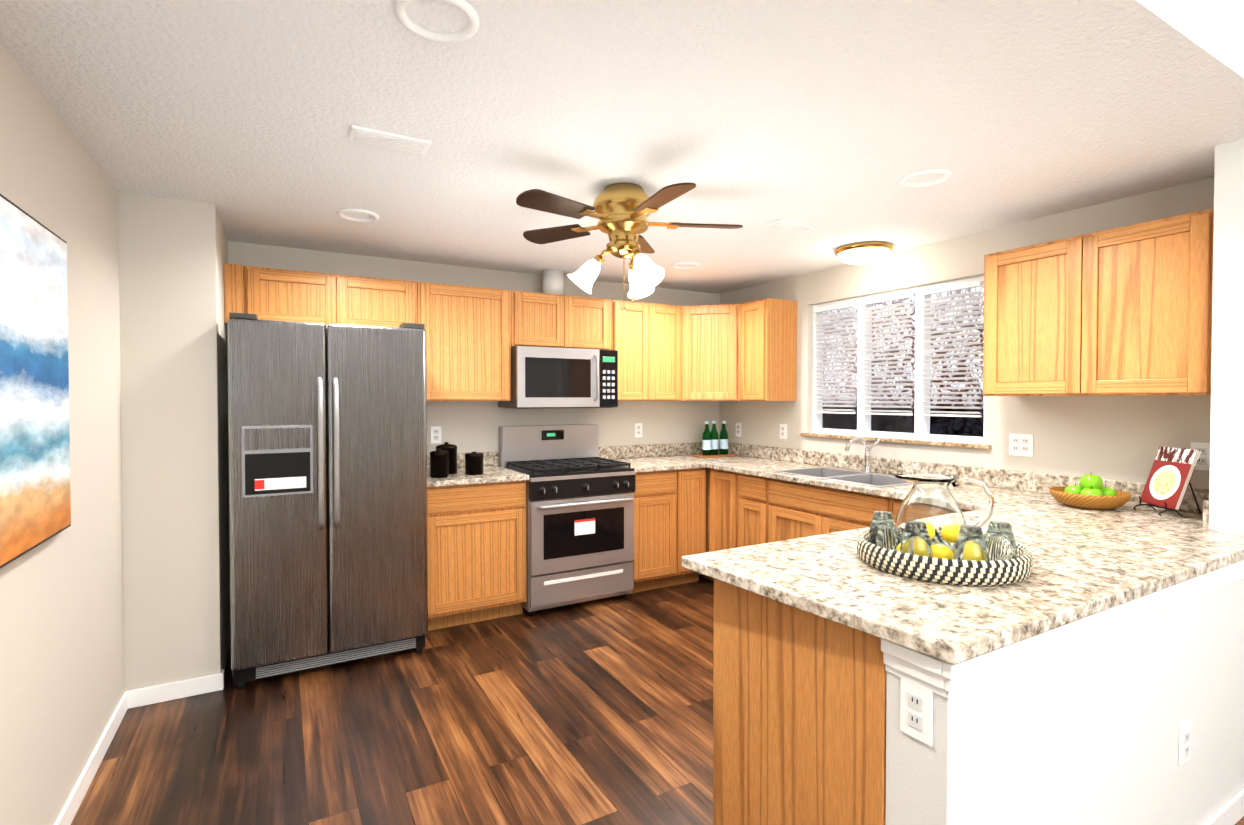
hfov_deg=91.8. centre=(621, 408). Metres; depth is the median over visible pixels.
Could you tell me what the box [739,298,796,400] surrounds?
upper cabinet
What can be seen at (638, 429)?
electrical outlet
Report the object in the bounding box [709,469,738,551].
base cabinet
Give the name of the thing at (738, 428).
electrical outlet
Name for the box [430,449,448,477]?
canister
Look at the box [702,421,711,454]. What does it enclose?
water bottle
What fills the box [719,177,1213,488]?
wall
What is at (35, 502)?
painting
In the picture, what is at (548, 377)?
microwave
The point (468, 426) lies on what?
wall
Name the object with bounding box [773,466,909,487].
sink
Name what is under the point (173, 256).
wall
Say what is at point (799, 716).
base cabinet
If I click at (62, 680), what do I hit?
wall
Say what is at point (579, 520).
stove
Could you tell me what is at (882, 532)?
drink glass
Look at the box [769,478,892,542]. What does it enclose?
base cabinet
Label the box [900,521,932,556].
drink glass
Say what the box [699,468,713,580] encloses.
base cabinet
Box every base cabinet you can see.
[427,480,526,630]
[629,468,705,593]
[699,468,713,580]
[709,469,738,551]
[713,579,885,824]
[738,473,769,546]
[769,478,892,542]
[893,498,967,522]
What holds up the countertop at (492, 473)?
on the base cabinet at (476, 555)
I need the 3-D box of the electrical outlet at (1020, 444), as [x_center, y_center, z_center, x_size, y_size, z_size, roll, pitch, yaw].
[2.082,0.190,3.145,0.008,0.115,0.116,-1,1,-30]
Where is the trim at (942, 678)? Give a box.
[881,560,1243,698]
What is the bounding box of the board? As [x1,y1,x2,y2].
[692,453,736,457]
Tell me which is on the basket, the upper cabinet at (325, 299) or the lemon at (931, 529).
the lemon at (931, 529)
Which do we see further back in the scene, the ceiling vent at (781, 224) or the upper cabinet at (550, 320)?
the upper cabinet at (550, 320)
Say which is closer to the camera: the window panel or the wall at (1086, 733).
the wall at (1086, 733)
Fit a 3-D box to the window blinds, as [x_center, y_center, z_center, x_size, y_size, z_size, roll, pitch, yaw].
[1.702,-0.336,3.875,0.033,0.752,1.200,-1,1,-30]
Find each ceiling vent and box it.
[349,125,430,154]
[765,219,815,232]
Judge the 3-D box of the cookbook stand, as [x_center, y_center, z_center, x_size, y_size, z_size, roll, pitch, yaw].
[2.251,0.298,2.507,0.213,0.274,0.183,-1,1,-30]
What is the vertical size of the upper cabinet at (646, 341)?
0.745 m
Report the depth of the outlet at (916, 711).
1.25 m
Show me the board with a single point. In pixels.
(711, 456)
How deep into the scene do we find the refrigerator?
3.01 m
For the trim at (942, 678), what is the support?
on the wall at (1086, 733)
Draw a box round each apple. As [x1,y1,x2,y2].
[1064,483,1082,493]
[1079,474,1102,489]
[1080,486,1102,495]
[1100,485,1116,495]
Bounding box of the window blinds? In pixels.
[813,282,982,416]
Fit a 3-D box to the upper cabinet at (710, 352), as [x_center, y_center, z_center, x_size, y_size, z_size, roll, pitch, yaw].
[0.742,-0.436,4.883,0.613,0.745,0.613,-1,1,-30]
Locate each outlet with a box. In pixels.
[431,426,440,442]
[635,423,641,436]
[736,423,741,436]
[780,424,786,438]
[900,677,932,745]
[1009,433,1032,456]
[1179,721,1190,765]
[1191,442,1209,470]
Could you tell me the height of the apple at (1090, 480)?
0.084 m
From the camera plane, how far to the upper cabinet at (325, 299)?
3.46 m
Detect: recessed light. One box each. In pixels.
[337,209,378,221]
[394,0,478,41]
[671,262,699,268]
[899,168,951,187]
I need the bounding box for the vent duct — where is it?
[542,269,563,294]
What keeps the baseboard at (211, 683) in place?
attached to the wall at (173, 256)
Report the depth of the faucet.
3.84 m
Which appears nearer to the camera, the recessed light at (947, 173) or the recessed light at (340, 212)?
the recessed light at (947, 173)
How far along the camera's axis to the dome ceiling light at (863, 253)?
3.58 m
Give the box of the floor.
[71,575,1243,824]
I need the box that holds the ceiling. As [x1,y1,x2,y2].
[0,0,1243,293]
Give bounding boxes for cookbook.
[1141,446,1200,510]
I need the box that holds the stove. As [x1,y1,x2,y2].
[500,424,635,615]
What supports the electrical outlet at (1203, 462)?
attached to the wall at (1121, 438)
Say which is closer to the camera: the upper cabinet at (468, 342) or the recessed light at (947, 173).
the recessed light at (947, 173)
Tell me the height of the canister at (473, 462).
0.142 m
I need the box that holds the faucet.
[845,436,880,472]
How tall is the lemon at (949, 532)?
0.054 m
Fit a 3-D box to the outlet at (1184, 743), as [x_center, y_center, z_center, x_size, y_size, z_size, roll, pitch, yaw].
[1.662,0.988,1.777,0.070,0.115,0.008,-1,1,-30]
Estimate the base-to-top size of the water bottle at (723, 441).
0.279 m
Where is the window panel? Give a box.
[820,287,983,436]
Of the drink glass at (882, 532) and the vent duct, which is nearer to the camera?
the drink glass at (882, 532)
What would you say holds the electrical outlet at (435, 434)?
attached to the wall at (468, 426)
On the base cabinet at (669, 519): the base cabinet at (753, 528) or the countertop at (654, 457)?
the countertop at (654, 457)
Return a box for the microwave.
[498,346,617,408]
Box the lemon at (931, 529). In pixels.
[922,521,934,538]
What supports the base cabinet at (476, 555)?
on the floor
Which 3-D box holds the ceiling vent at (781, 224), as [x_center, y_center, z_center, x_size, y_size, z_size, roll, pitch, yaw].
[0.891,-0.962,3.187,0.260,0.016,0.110,-1,1,-30]
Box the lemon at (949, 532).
[941,524,959,542]
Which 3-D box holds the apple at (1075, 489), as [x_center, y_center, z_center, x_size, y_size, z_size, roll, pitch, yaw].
[2.041,0.376,2.711,0.082,0.084,0.082,-1,1,-30]
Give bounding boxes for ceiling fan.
[516,182,742,310]
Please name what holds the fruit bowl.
on the countertop at (1029, 490)
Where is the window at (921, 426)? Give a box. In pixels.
[812,275,984,443]
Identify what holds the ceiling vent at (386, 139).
in the ceiling
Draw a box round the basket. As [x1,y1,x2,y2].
[856,529,1032,585]
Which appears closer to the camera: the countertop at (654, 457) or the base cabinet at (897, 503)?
the base cabinet at (897, 503)
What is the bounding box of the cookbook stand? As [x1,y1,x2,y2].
[1133,448,1200,516]
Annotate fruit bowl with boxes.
[1049,486,1131,509]
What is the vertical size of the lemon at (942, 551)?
0.054 m
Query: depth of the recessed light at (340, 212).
2.98 m
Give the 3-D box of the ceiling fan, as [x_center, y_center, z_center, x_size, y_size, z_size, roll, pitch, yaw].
[0.011,-0.691,2.611,1.023,0.540,1.004,-1,1,-30]
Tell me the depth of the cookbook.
2.48 m
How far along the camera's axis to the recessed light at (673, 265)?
4.11 m
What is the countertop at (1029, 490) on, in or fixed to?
on the base cabinet at (669, 519)
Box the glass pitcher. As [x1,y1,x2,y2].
[893,473,994,553]
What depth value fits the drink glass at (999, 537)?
1.62 m
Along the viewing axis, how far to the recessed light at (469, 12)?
1.46 m
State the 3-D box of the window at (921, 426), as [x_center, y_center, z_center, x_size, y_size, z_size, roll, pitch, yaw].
[1.751,-0.282,3.903,0.070,0.940,1.280,-1,1,-30]
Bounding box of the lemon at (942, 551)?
[932,544,952,558]
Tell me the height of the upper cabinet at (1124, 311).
0.705 m
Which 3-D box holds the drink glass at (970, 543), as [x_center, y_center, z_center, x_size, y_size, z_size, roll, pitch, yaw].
[0.925,0.375,1.598,0.082,0.124,0.082,-1,1,-30]
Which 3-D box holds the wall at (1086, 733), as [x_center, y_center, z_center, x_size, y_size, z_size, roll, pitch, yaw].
[1.577,0.208,1.802,2.209,2.310,0.140,-1,1,-30]
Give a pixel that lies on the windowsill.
(967, 445)
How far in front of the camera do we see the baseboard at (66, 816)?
2.22 m
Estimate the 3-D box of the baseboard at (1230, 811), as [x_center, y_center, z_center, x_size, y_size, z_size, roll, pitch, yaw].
[1.624,1.323,1.759,2.190,0.080,0.012,-1,1,-30]
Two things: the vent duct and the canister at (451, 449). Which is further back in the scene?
the vent duct
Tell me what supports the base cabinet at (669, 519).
on the floor
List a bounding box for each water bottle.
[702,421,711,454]
[710,421,718,454]
[719,421,727,453]
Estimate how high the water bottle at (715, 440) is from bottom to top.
0.279 m
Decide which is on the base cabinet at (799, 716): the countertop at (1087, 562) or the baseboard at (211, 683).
the countertop at (1087, 562)
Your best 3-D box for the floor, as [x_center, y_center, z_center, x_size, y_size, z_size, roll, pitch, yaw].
[0.875,1.432,1.263,4.584,0.120,7.700,-1,1,-30]
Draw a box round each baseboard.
[54,690,133,824]
[134,669,223,707]
[1202,788,1243,824]
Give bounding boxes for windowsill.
[800,433,991,448]
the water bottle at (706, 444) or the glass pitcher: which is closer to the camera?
the glass pitcher
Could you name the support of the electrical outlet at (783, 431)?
attached to the wall at (1121, 438)
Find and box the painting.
[0,194,70,568]
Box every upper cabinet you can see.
[224,263,416,326]
[417,282,510,400]
[511,290,610,349]
[611,300,681,400]
[682,304,739,400]
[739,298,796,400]
[983,208,1213,395]
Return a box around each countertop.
[427,451,528,486]
[599,443,702,472]
[679,442,1243,541]
[682,502,1243,664]
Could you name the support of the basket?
on the countertop at (1087, 562)
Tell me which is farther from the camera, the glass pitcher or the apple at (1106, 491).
the apple at (1106, 491)
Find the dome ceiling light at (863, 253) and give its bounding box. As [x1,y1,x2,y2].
[835,241,893,264]
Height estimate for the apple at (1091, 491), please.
0.084 m
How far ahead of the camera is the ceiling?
1.94 m
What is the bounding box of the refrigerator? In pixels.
[227,312,427,688]
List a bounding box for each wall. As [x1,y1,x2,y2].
[0,42,124,824]
[118,191,230,690]
[228,241,719,465]
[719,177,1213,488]
[885,139,1243,824]
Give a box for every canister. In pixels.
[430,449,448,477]
[436,442,456,473]
[465,451,483,474]
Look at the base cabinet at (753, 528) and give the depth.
4.07 m
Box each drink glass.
[868,511,897,550]
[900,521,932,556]
[953,525,987,560]
[984,521,1016,560]

